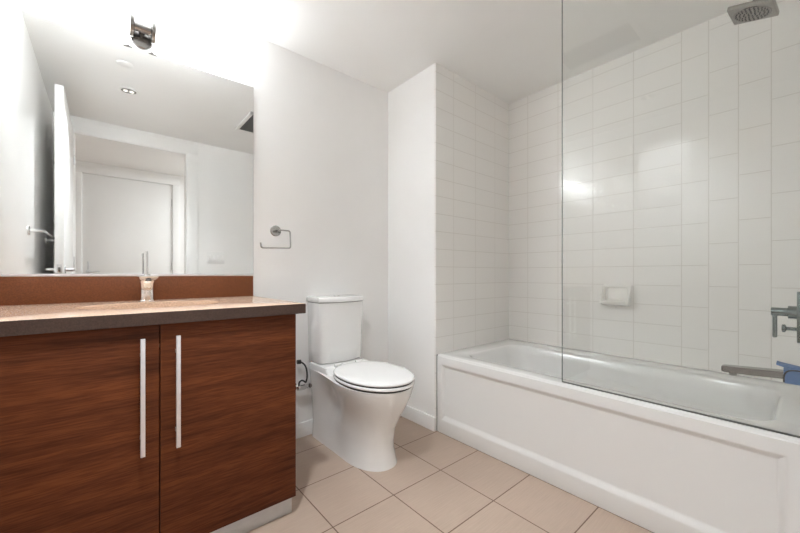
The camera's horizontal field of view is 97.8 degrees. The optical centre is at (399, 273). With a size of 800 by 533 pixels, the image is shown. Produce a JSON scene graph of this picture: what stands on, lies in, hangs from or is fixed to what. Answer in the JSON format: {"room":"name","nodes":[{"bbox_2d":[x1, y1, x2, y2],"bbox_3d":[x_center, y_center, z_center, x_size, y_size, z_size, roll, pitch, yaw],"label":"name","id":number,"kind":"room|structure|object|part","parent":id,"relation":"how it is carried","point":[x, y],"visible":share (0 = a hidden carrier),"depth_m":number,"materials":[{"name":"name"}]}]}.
{"room":"bathroom","nodes":[
{"label":"bathroom","id":0,"kind":"room"},
{"bbox_2d":[0,0,387,423],"bbox_3d":[-0.926,-0.179,2.050,2.106,2.440,0.100,0,0,-40],"label":"wall","id":1,"kind":"structure","parent":0,"point":[320,132],"depth_m":2.25,"materials":[{"name":"paint"}]},
{"bbox_2d":[0,276,252,305],"bbox_3d":[-1.234,0.069,1.708,0.992,0.116,0.019,0,0,-40],"label":"backsplash","id":2,"kind":"structure","parent":1,"relation":"attached to","point":[73,289],"depth_m":1.60,"materials":[{"name":"brown stone"}]},
{"bbox_2d":[0,3,253,276],"bbox_3d":[-1.234,-0.541,1.713,0.996,1.104,0.011,0,0,-40],"label":"wall mirror","id":3,"kind":"object","parent":1,"relation":"attached to","point":[112,152],"visible":0.97,"depth_m":1.63,"materials":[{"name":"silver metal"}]},
{"bbox_2d":[38,0,224,65],"bbox_3d":[-1.223,-1.157,1.657,0.702,0.125,0.112,0,0,-40],"label":"vanity light","id":4,"kind":"object","parent":1,"relation":"attached to","point":[143,36],"visible":1,"depth_m":1.65,"materials":[{"name":"silver metal"}]},
{"bbox_2d":[260,225,290,248],"bbox_3d":[-0.753,-0.221,2.088,0.188,0.148,0.066,0,0,-40],"label":"towel ring","id":5,"kind":"object","parent":1,"relation":"attached to","point":[275,230],"visible":1,"depth_m":2.11,"materials":[{"name":"silver metal"}]},
{"bbox_2d":[296,360,311,390],"bbox_3d":[-0.625,0.635,2.184,0.129,0.203,0.086,0,0,-40],"label":"water supply valve","id":6,"kind":"object","parent":1,"relation":"attached to","point":[299,387],"visible":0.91,"depth_m":2.17,"materials":[{"name":"silver metal"}]},
{"bbox_2d":[296,419,312,438],"bbox_3d":[-0.502,0.995,2.335,1.062,0.093,0.014,0,0,-40],"label":"baseboard","id":7,"kind":"structure","parent":1,"relation":"attached to","point":[305,428],"depth_m":2.23,"materials":[{"name":"paint"}]},
{"bbox_2d":[388,64,433,416],"bbox_3d":[0.404,-0.179,2.858,0.968,2.440,0.593,0,0,-40],"label":"wall column","id":8,"kind":"structure","parent":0,"point":[411,103],"depth_m":2.48,"materials":[{"name":"paint"}]},
{"bbox_2d":[401,405,434,431],"bbox_3d":[0.067,0.995,2.497,0.014,0.093,0.505,0,0,-40],"label":"baseboard","id":9,"kind":"structure","parent":8,"relation":"attached to","point":[421,418],"depth_m":2.41,"materials":[{"name":"paint"}]},
{"bbox_2d":[247,416,653,532],"bbox_3d":[0.346,1.081,0.597,4.100,0.080,3.961,0,0,-40],"label":"floor","id":10,"kind":"structure","parent":0,"point":[437,483],"depth_m":1.62,"materials":[{"name":"beige tile"}]},
{"bbox_2d":[0,314,295,532],"bbox_3d":[-1.017,0.606,1.432,0.963,0.870,0.690,0,0,-40],"label":"vanity cabinet","id":11,"kind":"object","parent":10,"relation":"on","point":[110,430],"visible":0.84,"depth_m":1.17,"materials":[{"name":"brown wood"}]},
{"bbox_3d":[-1.008,0.566,1.045,0.474,0.786,0.019,0,0,-40],"label":"door","id":12,"kind":"part","parent":11,"relation":"part of","materials":[{"name":"brown wood"}]},
{"bbox_3d":[-0.847,0.405,1.148,0.013,0.385,0.036,0,0,-40],"label":"handle","id":13,"kind":"part","parent":11,"relation":"part of","materials":[{"name":"metal"}]},
{"bbox_2d":[0,276,305,336],"bbox_3d":[-1.013,0.090,1.454,0.999,0.159,0.692,0,0,-40],"label":"countertop","id":14,"kind":"structure","parent":11,"relation":"on","point":[28,305],"depth_m":1.45,"materials":[{"name":"beige stone"}]},
{"bbox_2d":[137,251,158,301],"bbox_3d":[-1.155,0.011,1.598,0.074,0.232,0.135,0,0,-40],"label":"faucet","id":15,"kind":"object","parent":14,"relation":"on","point":[146,281],"visible":1,"depth_m":1.60,"materials":[{"name":"silver metal"}]},
{"bbox_3d":[-1.174,-0.049,1.620,0.026,0.112,0.026,0,0,-40],"label":"lever","id":16,"kind":"part","parent":15,"relation":"part of","materials":[{"name":"silver metal"}]},
{"bbox_3d":[-1.153,0.020,1.596,0.074,0.026,0.130,0,0,-40],"label":"spout","id":17,"kind":"part","parent":15,"relation":"part of","materials":[{"name":"silver metal"}]},
{"bbox_3d":[-0.771,0.405,1.212,0.013,0.385,0.036,0,0,-40],"label":"handle","id":18,"kind":"part","parent":11,"relation":"part of","materials":[{"name":"metal"}]},
{"bbox_3d":[-0.641,0.566,1.358,0.486,0.786,0.019,0,0,-40],"label":"door","id":19,"kind":"part","parent":11,"relation":"part of","materials":[{"name":"brown wood"}]},
{"bbox_2d":[306,294,414,471],"bbox_3d":[-0.226,0.590,2.063,0.396,0.903,0.775,0,0,-40],"label":"toilet","id":20,"kind":"object","parent":10,"relation":"on","point":[358,403],"visible":1,"depth_m":2.00,"materials":[{"name":"ceramic"}]},
{"bbox_3d":[-0.410,0.370,2.286,0.336,0.378,0.185,0,0,-40],"label":"tank","id":21,"kind":"part","parent":20,"relation":"part of","materials":[{"name":"ceramic"}]},
{"bbox_3d":[-0.408,0.160,2.283,0.344,0.034,0.204,0,0,-40],"label":"tank lid","id":22,"kind":"part","parent":20,"relation":"part of","materials":[{"name":"ceramic"}]},
{"bbox_3d":[-0.227,0.819,2.064,0.394,0.445,0.753,0,0,-40],"label":"bowl","id":23,"kind":"part","parent":20,"relation":"part of","materials":[{"name":"ceramic"}]},
{"bbox_3d":[-0.146,0.580,1.969,0.396,0.014,0.527,0,0,-40],"label":"seat","id":24,"kind":"part","parent":20,"relation":"part of","materials":[{"name":"plastic"}]},
{"bbox_3d":[-0.146,0.555,1.969,0.394,0.021,0.525,0,0,-40],"label":"lid","id":25,"kind":"part","parent":20,"relation":"part of","materials":[{"name":"plastic"}]},
{"bbox_2d":[437,339,799,532],"bbox_3d":[1.087,0.785,1.985,0.857,0.512,1.596,0,0,-40],"label":"bathtub","id":26,"kind":"object","parent":10,"relation":"on","point":[656,468],"visible":0.97,"depth_m":1.59,"materials":[{"name":"ceramic"}]},
{"bbox_2d":[562,0,799,437],"bbox_3d":[1.046,-0.433,1.414,0.010,1.924,0.777,0,0,-40],"label":"glass shower screen","id":27,"kind":"object","parent":26,"relation":"on","point":[792,435],"visible":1,"depth_m":1.66,"materials":[{"name":"clear glass"}]},
{"bbox_2d":[173,0,752,103],"bbox_3d":[0.346,-1.439,0.597,4.100,0.080,3.961,0,0,-40],"label":"ceiling","id":28,"kind":"structure","parent":0,"point":[511,50],"depth_m":2.00,"materials":[{"name":"paint"}]},
{"bbox_2d":[434,63,508,430],"bbox_3d":[0.563,-0.179,2.596,0.866,2.440,0.012,0,0,-40],"label":"wall","id":29,"kind":"structure","parent":0,"point":[471,124],"depth_m":2.52,"materials":[{"name":"tile"}]},
{"bbox_2d":[509,0,799,381],"bbox_3d":[1.500,-0.179,2.239,0.100,2.440,1.770,0,0,-40],"label":"wall","id":30,"kind":"structure","parent":0,"point":[681,151],"depth_m":2.06,"materials":[{"name":"tile"}]},
{"bbox_2d":[600,284,631,305],"bbox_3d":[1.382,0.135,2.240,0.079,0.137,0.167,0,0,-40],"label":"soap dish","id":31,"kind":"object","parent":30,"relation":"attached to","point":[612,294],"visible":1,"depth_m":2.25,"materials":[{"name":"ceramic"}]},
{"bbox_2d":[601,300,627,305],"bbox_3d":[1.380,0.187,2.239,0.073,0.032,0.159,0,0,-40],"label":"tray","id":32,"kind":"object","parent":31,"relation":"on","point":[604,302],"depth_m":2.22,"materials":[{"name":"ceramic"}]},
{"bbox_3d":[1.616,-0.179,1.367,0.854,2.440,0.029,0,0,-40],"label":"wall","id":33,"kind":"structure","parent":0,"visible":0},
{"bbox_2d":[721,364,783,378],"bbox_3d":[1.536,0.413,1.482,0.068,0.071,0.250,0,0,-40],"label":"tub spout","id":34,"kind":"object","parent":33,"relation":"attached to","point":[733,370],"visible":0.91,"depth_m":1.49,"materials":[{"name":"silver metal"}]},
{"bbox_2d":[776,361,799,384],"bbox_3d":[1.586,0.403,1.420,0.068,0.079,0.074,0,0,-40],"label":"tape","id":35,"kind":"object","parent":34,"relation":"attached to","point":[791,375],"visible":1,"depth_m":1.40,"materials":[{"name":"blue plastic"}]},
{"bbox_2d":[727,0,779,24],"bbox_3d":[1.558,-1.206,1.487,0.155,0.187,0.229,0,0,-40],"label":"shower","id":36,"kind":"object","parent":33,"relation":"attached to","point":[754,10],"visible":1,"depth_m":1.50,"materials":[{"name":"silver metal"}]},
{"bbox_2d":[771,291,799,342],"bbox_3d":[1.585,0.172,1.424,0.090,0.202,0.098,0,0,-40],"label":"shower valve","id":37,"kind":"object","parent":33,"relation":"attached to","point":[792,312],"visible":1,"depth_m":1.42,"materials":[{"name":"silver metal"}]},
{"bbox_3d":[1.560,0.202,1.453,0.020,0.122,0.014,0,0,-40],"label":"lever","id":38,"kind":"part","parent":37,"relation":"part of","materials":[{"name":"silver metal"}]},
{"bbox_3d":[1.579,0.156,1.431,0.052,0.052,0.078,0,0,-40],"label":"valve stem","id":39,"kind":"part","parent":37,"relation":"part of","materials":[{"name":"silver metal"}]},
{"bbox_3d":[1.587,0.223,1.422,0.032,0.032,0.044,0,0,-40],"label":"diverter knob","id":40,"kind":"part","parent":37,"relation":"part of","materials":[{"name":"silver metal"}]},
{"bbox_3d":[1.609,0.172,1.397,0.090,0.202,0.026,0,0,-40],"label":"wall plate","id":41,"kind":"part","parent":37,"relation":"part of","materials":[{"name":"silver metal"}]}
]}

